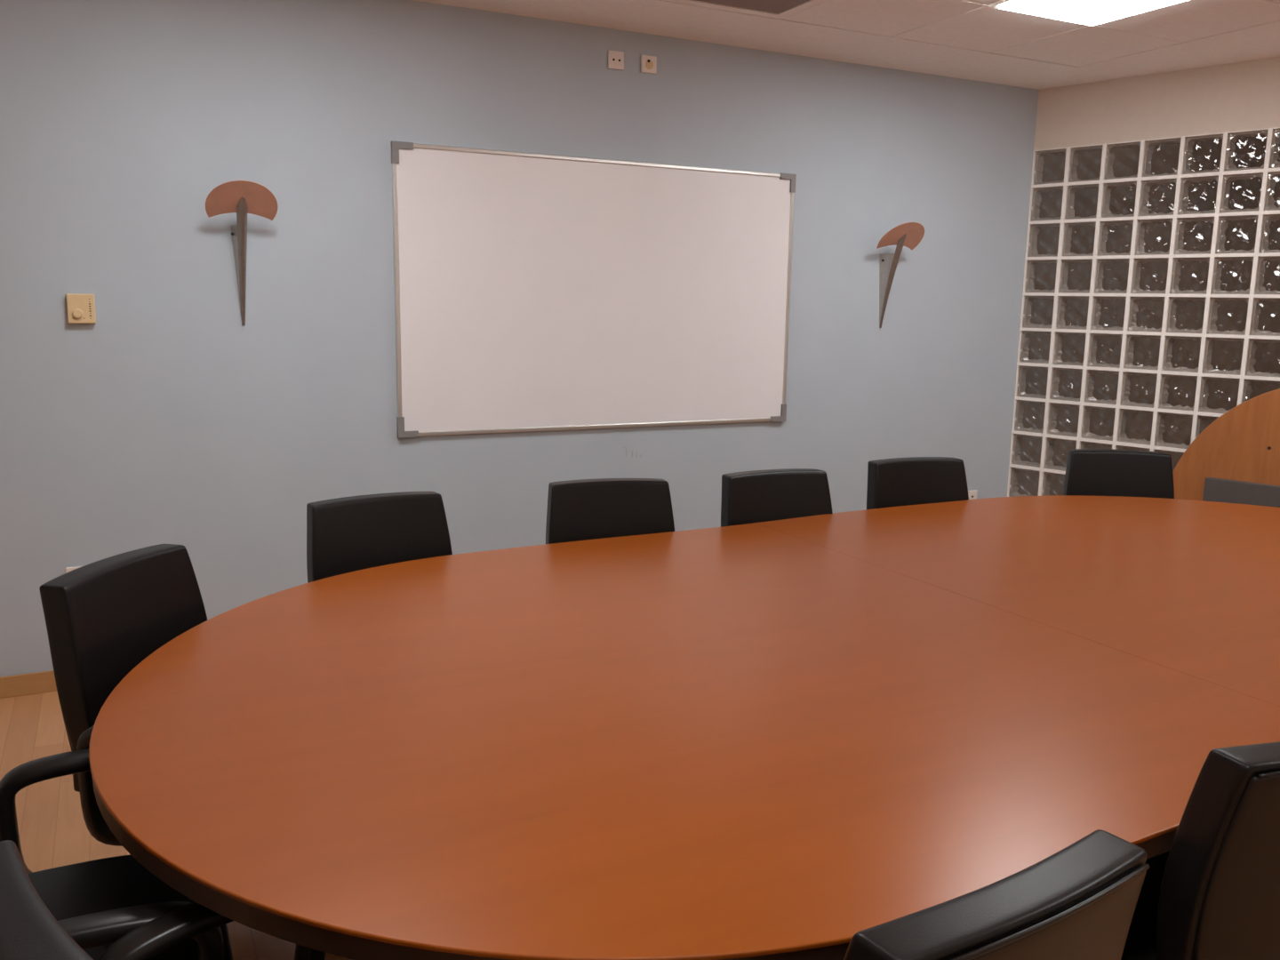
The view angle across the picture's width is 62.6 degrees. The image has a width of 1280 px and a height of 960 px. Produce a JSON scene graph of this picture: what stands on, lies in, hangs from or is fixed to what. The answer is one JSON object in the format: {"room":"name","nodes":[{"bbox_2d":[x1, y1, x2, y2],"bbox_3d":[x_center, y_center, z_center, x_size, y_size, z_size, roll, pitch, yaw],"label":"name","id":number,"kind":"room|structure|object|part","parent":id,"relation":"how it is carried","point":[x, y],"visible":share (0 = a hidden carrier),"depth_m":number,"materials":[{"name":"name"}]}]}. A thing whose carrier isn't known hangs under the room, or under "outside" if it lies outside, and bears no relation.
{"room":"conference room","nodes":[
{"label":"conference room","id":0,"kind":"room"},
{"bbox_2d":[0,690,352,959],"bbox_3d":[2.265,1.040,3.636,11.500,0.100,6.200,-4,11,-26],"label":"floor","id":1,"kind":"structure","parent":0,"point":[53,832],"depth_m":3.17,"materials":[{"name":"brown wood"}]},
{"bbox_2d":[0,748,233,959],"bbox_3d":[-0.990,0.785,1.797,0.624,0.909,0.689,-4,11,-26],"label":"office chair","id":2,"kind":"object","parent":1,"relation":"on","point":[97,902],"visible":0.4,"depth_m":1.90,"materials":[{"name":"black leather"}]},
{"bbox_3d":[-1.049,0.684,2.042,0.350,0.292,0.172,-4,11,-26],"label":"armrest","id":3,"kind":"part","parent":2,"relation":"part of","materials":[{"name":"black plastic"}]},
{"bbox_3d":[-0.976,0.790,1.805,0.490,0.062,0.461,-4,11,-26],"label":"seat","id":4,"kind":"part","parent":2,"relation":"part of","materials":[{"name":"black leather"}]},
{"bbox_3d":[-0.818,0.766,1.587,0.350,0.292,0.172,-4,11,-26],"label":"armrest","id":5,"kind":"part","parent":2,"relation":"part of","materials":[{"name":"black plastic"}]},
{"bbox_2d":[39,544,207,846],"bbox_3d":[-1.018,0.655,2.551,0.624,0.909,0.689,3,10,12],"label":"office chair","id":6,"kind":"object","parent":1,"relation":"on","point":[103,618],"visible":0.27,"depth_m":2.43,"materials":[{"name":"black leather"}]},
{"bbox_3d":[-1.003,0.662,2.549,0.490,0.062,0.461,3,10,12],"label":"seat","id":7,"kind":"part","parent":6,"relation":"part of","materials":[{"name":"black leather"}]},
{"bbox_3d":[-1.010,0.644,2.280,0.350,0.292,0.172,3,10,12],"label":"armrest","id":8,"kind":"part","parent":6,"relation":"part of","materials":[{"name":"black plastic"}]},
{"bbox_3d":[-1.241,0.410,2.558,0.146,0.435,0.470,3,10,12],"label":"backrest","id":9,"kind":"part","parent":6,"relation":"part of","materials":[{"name":"black leather"}]},
{"bbox_2d":[0,840,325,959],"bbox_3d":[-0.457,0.873,1.338,0.689,0.909,0.624,10,14,44],"label":"office chair","id":10,"kind":"object","parent":1,"relation":"on","point":[28,930],"visible":0.76,"depth_m":1.16,"materials":[{"name":"black leather"}]},
{"bbox_3d":[-0.616,0.665,1.135,0.470,0.435,0.146,10,14,44],"label":"backrest","id":11,"kind":"part","parent":10,"relation":"part of","materials":[{"name":"black leather"}]},
{"bbox_3d":[-0.597,0.776,1.550,0.172,0.292,0.350,10,14,44],"label":"armrest","id":12,"kind":"part","parent":10,"relation":"part of","materials":[{"name":"black plastic"}]},
{"bbox_2d":[306,491,452,583],"bbox_3d":[-0.716,0.538,3.266,0.689,0.909,0.624,-6,12,-35],"label":"office chair","id":13,"kind":"object","parent":1,"relation":"on","point":[346,534],"visible":0.22,"depth_m":3.36,"materials":[{"name":"black leather"}]},
{"bbox_2d":[545,478,674,543],"bbox_3d":[-0.048,0.490,3.611,0.689,0.909,0.624,-2,10,-16],"label":"office chair","id":14,"kind":"object","parent":1,"relation":"on","point":[582,509],"visible":0.14,"depth_m":3.75,"materials":[{"name":"black leather"}]},
{"bbox_2d":[88,495,1279,959],"bbox_3d":[0.998,0.692,3.047,4.554,0.740,2.309,-4,11,-26],"label":"conference table","id":15,"kind":"object","parent":1,"relation":"on","point":[792,739],"visible":0.89,"depth_m":2.03,"materials":[{"name":"brown wood"}]},
{"bbox_2d":[720,468,832,527],"bbox_3d":[0.610,0.454,3.890,0.689,0.909,0.624,-3,11,-24],"label":"office chair","id":16,"kind":"object","parent":1,"relation":"on","point":[765,495],"visible":0.16,"depth_m":4.01,"materials":[{"name":"black leather"}]},
{"bbox_2d":[866,456,968,509],"bbox_3d":[1.237,0.400,4.271,0.689,0.909,0.624,-2,10,-20],"label":"office chair","id":17,"kind":"object","parent":1,"relation":"on","point":[896,482],"visible":0.27,"depth_m":4.40,"materials":[{"name":"black leather"}]},
{"bbox_2d":[843,829,1149,959],"bbox_3d":[0.277,0.864,1.468,0.689,0.909,0.624,-5,12,-33],"label":"office chair","id":18,"kind":"object","parent":1,"relation":"on","point":[1079,901],"visible":0.9,"depth_m":1.16,"materials":[{"name":"black leather"}]},
{"bbox_2d":[1063,448,1174,498],"bbox_3d":[2.145,0.355,4.624,0.689,0.909,0.624,2,10,7],"label":"office chair","id":19,"kind":"object","parent":1,"relation":"on","point":[1089,472],"visible":0.27,"depth_m":4.77,"materials":[{"name":"black leather"}]},
{"bbox_2d":[1120,741,1279,959],"bbox_3d":[0.983,0.799,1.919,0.689,0.909,0.624,-2,10,-18],"label":"office chair","id":20,"kind":"object","parent":1,"relation":"on","point":[1215,894],"visible":0.51,"depth_m":1.59,"materials":[{"name":"black leather"}]},
{"bbox_3d":[0.978,0.802,1.934,0.461,0.062,0.490,-2,10,-18],"label":"seat","id":21,"kind":"part","parent":20,"relation":"part of","materials":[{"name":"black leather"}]},
{"bbox_2d":[1172,388,1279,507],"bbox_3d":[3.225,0.159,4.910,0.290,1.237,1.512,-8,13,-42],"label":"lectern","id":22,"kind":"object","parent":1,"relation":"on","point":[1236,459],"visible":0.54,"depth_m":5.16,"materials":[{"name":"orange wood"}]},
{"bbox_2d":[0,0,1038,676],"bbox_3d":[-0.839,-0.683,4.658,6.860,2.842,0.120,-4,11,-26],"label":"wall","id":23,"kind":"structure","parent":0,"point":[166,418],"depth_m":4.36,"materials":[{"name":"blue paint"}]},
{"bbox_2d":[0,670,56,698],"bbox_3d":[-0.817,0.685,4.840,6.695,0.084,0.013,-4,11,-26],"label":"baseboard","id":24,"kind":"structure","parent":23,"relation":"attached to","point":[14,685],"depth_m":4.07,"materials":[{"name":"brown wood"}]},
{"bbox_2d":[65,566,81,573],"bbox_3d":[-2.187,0.373,4.088,0.075,0.075,0.014,-4,11,-26],"label":"wall socket","id":25,"kind":"object","parent":23,"relation":"attached to","point":[68,569],"visible":0.06,"depth_m":4.07,"materials":[{"name":"white plastic"}]},
{"bbox_2d":[66,293,95,323],"bbox_3d":[-2.091,-0.641,3.937,0.092,0.109,0.043,-4,11,-26],"label":"thermostat","id":26,"kind":"object","parent":23,"relation":"attached to","point":[81,308],"visible":1,"depth_m":3.93,"materials":[{"name":"plastic"}]},
{"bbox_2d":[205,180,277,325],"bbox_3d":[-1.528,-0.868,4.061,0.232,0.544,0.228,4,10,17],"label":"wall lamp","id":27,"kind":"object","parent":23,"relation":"attached to","point":[242,197],"visible":1,"depth_m":4.03,"materials":[{"name":"metal"}]},
{"bbox_3d":[-1.546,-0.860,4.097,0.044,0.515,0.175,-4,11,-26],"label":"blade","id":28,"kind":"part","parent":27,"relation":"part of","materials":[{"name":"metal"}]},
{"bbox_2d":[390,140,796,437],"bbox_3d":[-0.140,-0.853,4.898,2.010,1.234,0.027,-4,11,-26],"label":"whiteboard","id":29,"kind":"object","parent":23,"relation":"attached to","point":[533,292],"visible":1,"depth_m":4.83,"materials":[{"name":"white plastic"}]},
{"bbox_3d":[-1.030,-0.794,4.460,0.019,1.192,0.022,-4,11,-26],"label":"frame rail","id":30,"kind":"part","parent":29,"relation":"part of","materials":[{"name":"metal"}]},
{"bbox_3d":[-0.151,-0.257,5.003,2.006,0.019,0.022,-4,11,-26],"label":"frame rail","id":31,"kind":"part","parent":29,"relation":"part of","materials":[{"name":"metal"}]},
{"bbox_3d":[-0.130,-1.450,4.798,2.006,0.019,0.022,-4,11,-26],"label":"frame rail","id":32,"kind":"part","parent":29,"relation":"part of","materials":[{"name":"metal"}]},
{"bbox_3d":[0.748,-0.913,5.340,0.019,1.192,0.022,-4,11,-26],"label":"frame rail","id":33,"kind":"part","parent":29,"relation":"part of","materials":[{"name":"metal"}]},
{"bbox_2d":[608,49,623,70],"bbox_3d":[-0.108,-1.889,4.736,0.078,0.078,0.012,-4,11,-26],"label":"wall socket","id":34,"kind":"object","parent":23,"relation":"attached to","point":[615,59],"visible":1,"depth_m":4.73,"materials":[{"name":"white plastic"}]},
{"bbox_2d":[640,54,656,73],"bbox_3d":[0.041,-1.900,4.808,0.078,0.078,0.014,-4,11,-26],"label":"wall socket","id":35,"kind":"object","parent":23,"relation":"attached to","point":[648,62],"visible":1,"depth_m":4.80,"materials":[{"name":"white plastic"}]},
{"bbox_2d":[876,222,924,327],"bbox_3d":[1.348,-1.062,5.485,0.232,0.544,0.228,4,10,17],"label":"wall lamp","id":36,"kind":"object","parent":23,"relation":"attached to","point":[909,235],"visible":1,"depth_m":5.49,"materials":[{"name":"metal"}]},
{"bbox_3d":[1.331,-1.054,5.522,0.044,0.515,0.175,-4,11,-26],"label":"blade","id":37,"kind":"part","parent":36,"relation":"part of","materials":[{"name":"metal"}]},
{"bbox_2d":[968,489,977,499],"bbox_3d":[1.936,0.095,6.130,0.070,0.070,0.014,-4,11,-26],"label":"wall socket","id":38,"kind":"object","parent":23,"relation":"attached to","point":[972,494],"visible":0.71,"depth_m":6.12,"materials":[{"name":"white plastic"}]},
{"bbox_2d":[414,0,1279,89],"bbox_3d":[2.333,-1.779,3.206,11.420,0.121,6.120,-4,11,-26],"label":"ceiling","id":39,"kind":"structure","parent":0,"point":[973,40],"depth_m":4.68,"materials":[{"name":"tile"}]},
{"bbox_2d":[663,0,828,19],"bbox_3d":[0.471,-1.923,4.107,0.589,0.035,0.589,-4,11,-26],"label":"ceiling vent","id":40,"kind":"object","parent":39,"relation":"in","point":[776,9],"visible":1,"depth_m":4.30,"materials":[{"name":"metal"}]},
{"bbox_2d":[696,0,809,13],"bbox_3d":[0.471,-1.913,4.109,0.473,0.011,0.462,-4,11,-26],"label":"grille","id":41,"kind":"object","parent":40,"relation":"attached to","point":[762,6],"depth_m":4.29,"materials":[{"name":"white metal"}]},
{"bbox_2d":[988,0,1187,25],"bbox_3d":[1.801,-1.887,4.113,0.589,0.034,0.589,-4,11,-26],"label":"recessed light","id":42,"kind":"object","parent":39,"relation":"in","point":[1089,12],"visible":0.94,"depth_m":4.21,"materials":[{"name":"white paint"}]},
{"bbox_2d":[1016,135,1279,495],"bbox_3d":[5.331,-0.688,5.319,0.100,2.842,7.827,-8,13,-42],"label":"glass block","id":43,"kind":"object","parent":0,"point":[1250,151],"depth_m":7.19,"materials":[{"name":"clear glass"}]},
{"bbox_2d":[1033,56,1279,150],"bbox_3d":[4.204,-0.490,4.050,0.100,2.842,5.777,-8,13,-42],"label":"wall","id":44,"kind":"structure","parent":0,"point":[1244,95],"depth_m":5.41,"materials":[{"name":"beige paint"}]},
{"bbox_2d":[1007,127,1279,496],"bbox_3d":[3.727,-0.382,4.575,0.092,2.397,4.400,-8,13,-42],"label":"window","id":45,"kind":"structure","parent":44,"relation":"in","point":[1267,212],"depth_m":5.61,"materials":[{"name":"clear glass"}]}
]}

